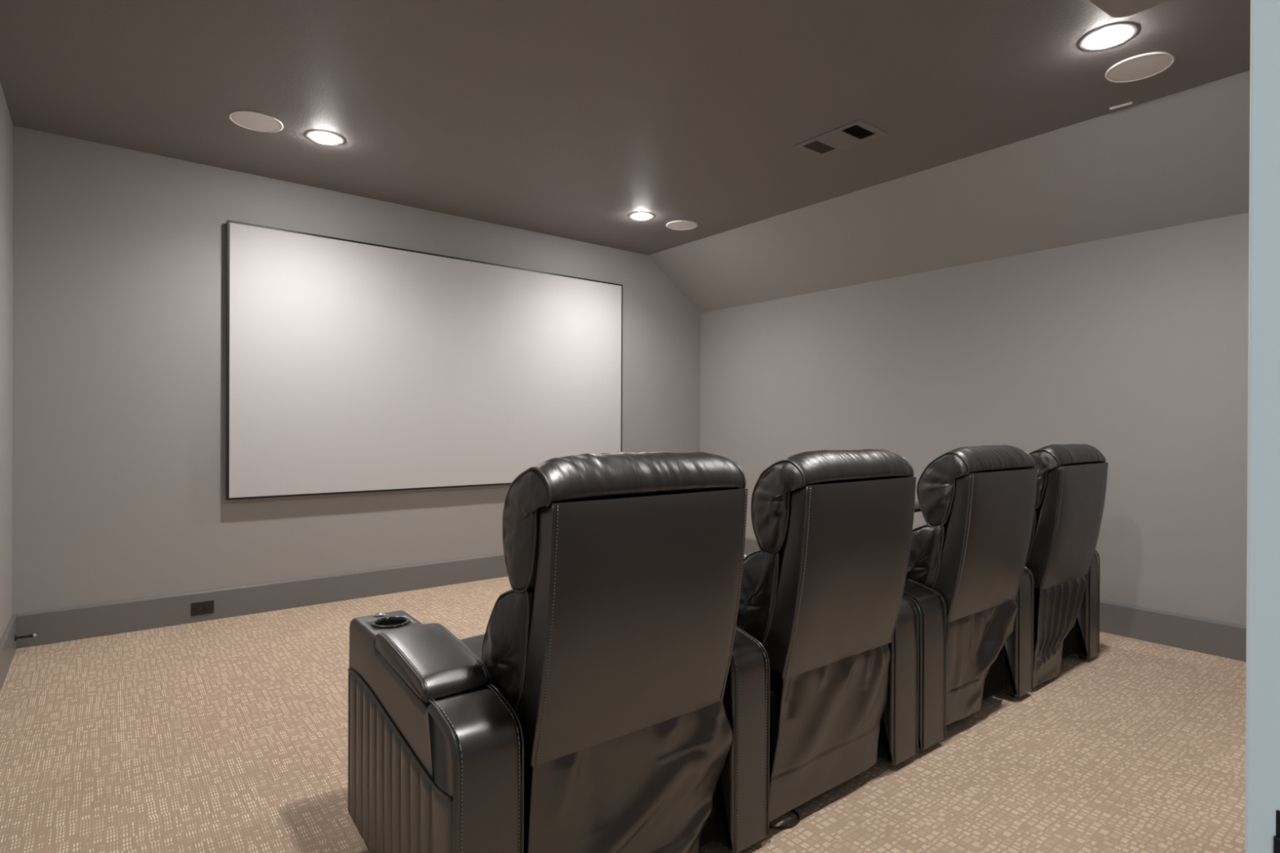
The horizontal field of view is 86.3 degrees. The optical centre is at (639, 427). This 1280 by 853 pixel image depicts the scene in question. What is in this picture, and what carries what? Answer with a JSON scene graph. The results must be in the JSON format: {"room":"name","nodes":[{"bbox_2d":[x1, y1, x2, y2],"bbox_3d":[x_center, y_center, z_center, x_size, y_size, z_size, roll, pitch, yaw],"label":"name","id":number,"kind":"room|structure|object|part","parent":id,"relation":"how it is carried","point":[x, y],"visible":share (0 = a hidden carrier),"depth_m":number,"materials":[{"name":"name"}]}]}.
{"room":"home theater","nodes":[
{"label":"home theater","id":0,"kind":"room"},
{"bbox_2d":[0,82,13,639],"bbox_3d":[-1.869,-0.200,1.686,0.120,2.742,4.735,0,0,-38],"label":"wall","id":1,"kind":"structure","parent":0,"point":[6,122],"depth_m":3.32,"materials":[{"name":"grey paint"}]},
{"bbox_2d":[0,614,16,692],"bbox_3d":[-1.821,1.082,1.732,0.018,0.179,4.735,0,0,-38],"label":"baseboard","id":2,"kind":"structure","parent":1,"relation":"attached to","point":[7,643],"depth_m":3.24,"materials":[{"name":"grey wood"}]},
{"bbox_2d":[14,633,35,641],"bbox_3d":[-3.181,1.082,3.534,0.082,0.032,0.032,0,0,-38],"label":"door stop","id":3,"kind":"object","parent":1,"relation":"attached to","point":[33,635],"visible":1,"depth_m":3.53,"materials":[{"name":"black plastic"}]},
{"bbox_2d":[12,125,700,614],"bbox_3d":[-1.390,-0.207,5.158,5.178,2.742,0.120,0,0,-38],"label":"wall","id":4,"kind":"structure","parent":0,"point":[120,254],"depth_m":4.02,"materials":[{"name":"grey paint"}]},
{"bbox_2d":[191,600,213,615],"bbox_3d":[-2.619,1.081,4.089,0.116,0.076,0.009,0,0,-38],"label":"power outlet","id":5,"kind":"object","parent":4,"relation":"attached to","point":[207,606],"visible":1,"depth_m":4.09,"materials":[{"name":"black plastic"}]},
{"bbox_2d":[195,605,202,611],"bbox_3d":[-2.633,1.081,4.075,0.033,0.029,0.003,0,0,-38],"label":"receptacle","id":6,"kind":"object","parent":5,"relation":"attached to","point":[198,608],"depth_m":4.08,"materials":[{"name":"brown plastic"}]},
{"bbox_2d":[203,604,209,610],"bbox_3d":[-2.602,1.081,4.100,0.033,0.029,0.003,0,0,-38],"label":"receptacle","id":7,"kind":"object","parent":5,"relation":"attached to","point":[206,607],"depth_m":4.10,"materials":[{"name":"brown plastic"}]},
{"bbox_2d":[16,553,508,648],"bbox_3d":[-1.353,1.075,5.108,4.902,0.179,0.018,0,0,-38],"label":"baseboard","id":8,"kind":"structure","parent":4,"relation":"attached to","point":[82,622],"depth_m":4.22,"materials":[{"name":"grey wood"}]},
{"bbox_2d":[226,219,622,500],"bbox_3d":[-1.344,-0.406,5.078,2.986,1.695,0.060,0,0,-38],"label":"projection screen","id":9,"kind":"object","parent":4,"relation":"attached to","point":[353,366],"visible":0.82,"depth_m":4.79,"materials":[{"name":"grey fabric"}]},
{"bbox_2d":[0,576,1246,852],"bbox_3d":[0.475,1.228,2.795,5.178,0.100,6.155,0,0,-38],"label":"floor","id":10,"kind":"structure","parent":0,"point":[229,735],"depth_m":2.44,"materials":[{"name":"carpet"}]},
{"bbox_2d":[347,451,769,852],"bbox_3d":[-0.223,0.616,1.921,0.945,1.123,0.896,0,0,-38],"label":"recliner","id":11,"kind":"object","parent":10,"relation":"on","point":[612,699],"visible":1,"depth_m":1.57,"materials":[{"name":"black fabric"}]},
{"bbox_3d":[-0.604,0.912,1.650,0.012,0.462,0.730,0,0,-38],"label":"panel","id":12,"kind":"part","parent":11,"relation":"part of","materials":[{"name":"black leather"}]},
{"bbox_3d":[-0.541,0.846,1.699,0.155,0.617,0.758,0,0,-38],"label":"armrest","id":13,"kind":"part","parent":11,"relation":"part of","materials":[{"name":"black leather"}]},
{"bbox_2d":[460,633,529,764],"bbox_3d":[-0.275,0.724,2.001,0.620,0.147,0.675,0,0,-38],"label":"armrest","id":14,"kind":"object","parent":11,"relation":"on","point":[474,643],"depth_m":2.06,"materials":[{"name":"black leather"}]},
{"bbox_2d":[482,589,534,712],"bbox_3d":[-0.088,0.537,1.742,0.618,0.382,0.234,0,0,-38],"label":"lumbar cushion","id":15,"kind":"object","parent":11,"relation":"on","point":[507,645],"depth_m":1.51,"materials":[{"name":"black leather"}]},
{"bbox_3d":[-0.021,0.440,1.658,0.572,0.562,0.215,0,0,-38],"label":"backrest","id":16,"kind":"part","parent":11,"relation":"part of","materials":[{"name":"black leather"}]},
{"bbox_3d":[0.021,0.441,1.604,0.575,0.570,0.099,0,0,-38],"label":"panel","id":17,"kind":"part","parent":11,"relation":"part of","materials":[{"name":"black leather"}]},
{"bbox_3d":[0.076,0.848,2.186,0.144,0.617,0.758,0,0,-38],"label":"armrest","id":18,"kind":"part","parent":11,"relation":"part of","materials":[{"name":"black leather"}]},
{"bbox_2d":[735,448,919,829],"bbox_3d":[0.461,0.623,2.461,0.786,1.113,0.896,0,0,-38],"label":"recliner","id":19,"kind":"object","parent":10,"relation":"on","point":[822,592],"visible":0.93,"depth_m":2.06,"materials":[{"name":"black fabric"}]},
{"bbox_2d":[735,551,783,646],"bbox_3d":[0.551,0.541,2.247,0.609,0.382,0.234,0,0,-38],"label":"lumbar cushion","id":20,"kind":"object","parent":19,"relation":"on","point":[760,615],"depth_m":2.02,"materials":[{"name":"black leather"}]},
{"bbox_3d":[0.428,1.176,2.044,0.077,0.007,0.138,0,0,43],"label":"power cord","id":21,"kind":"part","parent":19,"relation":"part of","materials":[{"name":"black plastic"}]},
{"bbox_3d":[0.693,0.849,2.674,0.154,0.617,0.758,0,0,-38],"label":"armrest","id":22,"kind":"part","parent":19,"relation":"part of","materials":[{"name":"black leather"}]},
{"bbox_3d":[0.618,0.444,2.163,0.562,0.557,0.214,0,0,-38],"label":"backrest","id":23,"kind":"part","parent":19,"relation":"part of","materials":[{"name":"black leather"}]},
{"bbox_3d":[0.661,0.445,2.110,0.565,0.565,0.099,0,0,-38],"label":"panel","id":24,"kind":"part","parent":19,"relation":"part of","materials":[{"name":"black leather"}]},
{"bbox_2d":[902,444,1038,750],"bbox_3d":[1.155,0.624,3.010,0.929,1.113,0.895,0,0,-38],"label":"recliner","id":25,"kind":"object","parent":10,"relation":"on","point":[970,586],"visible":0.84,"depth_m":2.61,"materials":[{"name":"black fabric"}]},
{"bbox_2d":[914,501,920,512],"bbox_3d":[1.275,0.492,3.374,0.380,0.228,0.300,0,0,-38],"label":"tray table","id":26,"kind":"object","parent":25,"relation":"in","point":[917,508],"visible":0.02,"depth_m":3.25,"materials":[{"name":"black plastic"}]},
{"bbox_3d":[0.841,0.849,2.791,0.164,0.617,0.758,0,0,-38],"label":"armrest","id":27,"kind":"part","parent":25,"relation":"part of","materials":[{"name":"black leather"}]},
{"bbox_2d":[905,524,947,590],"bbox_3d":[1.293,0.545,2.833,0.612,0.383,0.235,0,0,-38],"label":"lumbar cushion","id":28,"kind":"object","parent":25,"relation":"on","point":[927,566],"depth_m":2.59,"materials":[{"name":"black leather"}]},
{"bbox_3d":[1.359,0.448,2.748,0.570,0.552,0.214,0,0,-38],"label":"backrest","id":29,"kind":"part","parent":25,"relation":"part of","materials":[{"name":"black leather"}]},
{"bbox_3d":[1.401,0.449,2.696,0.573,0.560,0.097,0,0,-38],"label":"panel","id":30,"kind":"part","parent":25,"relation":"part of","materials":[{"name":"black leather"}]},
{"bbox_3d":[1.446,0.851,3.269,0.146,0.617,0.758,0,0,-38],"label":"armrest","id":31,"kind":"part","parent":25,"relation":"part of","materials":[{"name":"black leather"}]},
{"bbox_2d":[1024,444,1108,688],"bbox_3d":[1.835,0.628,3.547,0.792,1.108,0.895,0,0,-38],"label":"recliner","id":32,"kind":"object","parent":10,"relation":"on","point":[1062,560],"visible":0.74,"depth_m":3.14,"materials":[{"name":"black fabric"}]},
{"bbox_2d":[1026,508,1039,559],"bbox_3d":[1.933,0.545,3.338,0.604,0.381,0.235,0,0,-38],"label":"lumbar cushion","id":33,"kind":"object","parent":32,"relation":"on","point":[1033,552],"depth_m":3.08,"materials":[{"name":"black leather"}]},
{"bbox_3d":[2.000,0.450,3.255,0.556,0.552,0.214,0,0,-38],"label":"backrest","id":34,"kind":"part","parent":32,"relation":"part of","materials":[{"name":"black leather"}]},
{"bbox_3d":[2.042,0.450,3.202,0.559,0.560,0.098,0,0,-38],"label":"panel","id":35,"kind":"part","parent":32,"relation":"part of","materials":[{"name":"black leather"}]},
{"bbox_3d":[2.071,0.852,3.763,0.137,0.617,0.758,0,0,-38],"label":"armrest","id":36,"kind":"part","parent":32,"relation":"part of","materials":[{"name":"black leather"}]},
{"bbox_2d":[0,0,1250,255],"bbox_3d":[-0.183,-1.617,3.010,4.404,0.100,4.975,0,0,-38],"label":"ceiling","id":37,"kind":"structure","parent":0,"point":[569,119],"depth_m":3.14,"materials":[{"name":"grey paint"}]},
{"bbox_2d":[228,110,283,132],"bbox_3d":[-1.972,-1.573,3.511,0.244,0.007,0.244,0,0,-38],"label":"ceiling speaker","id":38,"kind":"object","parent":37,"relation":"attached to","point":[251,120],"visible":1,"depth_m":3.50,"materials":[{"name":"white"}]},
{"bbox_2d":[303,128,346,146],"bbox_3d":[-1.711,-1.565,3.711,0.211,0.020,0.211,0,0,-38],"label":"recessed light","id":39,"kind":"object","parent":37,"relation":"in","point":[324,137],"visible":1,"depth_m":3.68,"materials":[{"name":"grey"}]},
{"bbox_2d":[626,211,655,220],"bbox_3d":[0.011,-1.561,5.072,0.211,0.020,0.211,0,0,-38],"label":"recessed light","id":40,"kind":"object","parent":37,"relation":"in","point":[638,215],"visible":1,"depth_m":5.04,"materials":[{"name":"grey"}]},
{"bbox_2d":[666,220,697,230],"bbox_3d":[0.324,-1.567,5.296,0.244,0.007,0.244,0,0,-38],"label":"ceiling speaker","id":41,"kind":"object","parent":37,"relation":"attached to","point":[677,224],"visible":1,"depth_m":5.29,"materials":[{"name":"white"}]},
{"bbox_2d":[792,119,887,158],"bbox_3d":[1.079,-1.560,3.704,0.256,0.007,0.420,0,0,-38],"label":"ceiling vent","id":42,"kind":"object","parent":37,"relation":"in","point":[856,132],"visible":1,"depth_m":3.68,"materials":[{"name":"grey metal"}]},
{"bbox_2d":[803,140,835,154],"bbox_3d":[0.997,-1.561,3.796,0.178,0.006,0.095,0,0,-38],"label":"grille","id":43,"kind":"object","parent":42,"relation":"attached to","point":[816,147],"depth_m":3.80,"materials":[{"name":"grey metal"}]},
{"bbox_2d":[842,124,874,139],"bbox_3d":[1.152,-1.560,3.600,0.178,0.006,0.094,0,0,-38],"label":"grille","id":44,"kind":"object","parent":42,"relation":"attached to","point":[852,131],"depth_m":3.60,"materials":[{"name":"grey metal"}]},
{"bbox_2d":[1076,21,1140,51],"bbox_3d":[1.866,-1.547,2.723,0.211,0.020,0.211,0,0,-38],"label":"recessed light","id":45,"kind":"object","parent":37,"relation":"in","point":[1112,35],"visible":1,"depth_m":2.70,"materials":[{"name":"grey"}]},
{"bbox_2d":[1109,101,1133,110],"bbox_3d":[2.324,-1.553,3.297,0.024,0.008,0.092,0,0,-44],"label":"ceiling plate","id":46,"kind":"object","parent":37,"relation":"attached to","point":[1128,103],"visible":1,"depth_m":3.29,"materials":[{"name":"white"}]},
{"bbox_2d":[1088,0,1168,17],"bbox_3d":[1.313,-1.372,1.743,0.458,0.370,0.370,0,0,-38],"label":"projector","id":47,"kind":"object","parent":37,"relation":"hanging from","point":[1113,8],"visible":1,"depth_m":1.92,"materials":[{"name":"grey"}]},
{"bbox_2d":[1104,52,1174,82],"bbox_3d":[2.156,-1.553,2.949,0.244,0.007,0.244,0,0,-38],"label":"ceiling speaker","id":48,"kind":"object","parent":37,"relation":"attached to","point":[1142,66],"visible":1,"depth_m":2.94,"materials":[{"name":"white"}]},
{"bbox_2d":[648,70,1249,313],"bbox_3d":[1.848,-1.382,4.615,0.774,0.561,4.735,0,0,-38],"label":"sloped ceiling","id":49,"kind":"structure","parent":0,"point":[1182,157],"depth_m":4.06,"materials":[{"name":"grey paint"}]},
{"bbox_2d":[699,212,1248,626],"bbox_3d":[2.098,0.040,4.822,0.120,2.281,4.735,0,0,-38],"label":"wall","id":50,"kind":"structure","parent":0,"point":[1133,348],"depth_m":4.13,"materials":[{"name":"grey paint"}]},
{"bbox_2d":[743,537,1246,662],"bbox_3d":[2.040,1.090,4.782,0.018,0.179,4.735,0,0,-38],"label":"baseboard","id":51,"kind":"structure","parent":50,"relation":"attached to","point":[1211,637],"depth_m":3.70,"materials":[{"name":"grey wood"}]},
{"bbox_3d":[1.620,-0.184,1.349,5.178,2.742,0.120,0,0,-38],"label":"wall","id":52,"kind":"structure","parent":0,"visible":0},
{"bbox_2d":[1244,0,1279,852],"bbox_3d":[0.489,0.155,0.452,0.032,2.060,0.130,0,0,-38],"label":"trim","id":53,"kind":"structure","parent":52,"relation":"attached to","point":[1262,787],"depth_m":0.49,"materials":[{"name":"white paint"}]},
{"bbox_3d":[0.461,0.310,0.465,0.005,0.080,0.044,0,0,-38],"label":"strike plate","id":54,"kind":"part","parent":53,"relation":"part of","materials":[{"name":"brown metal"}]}
]}

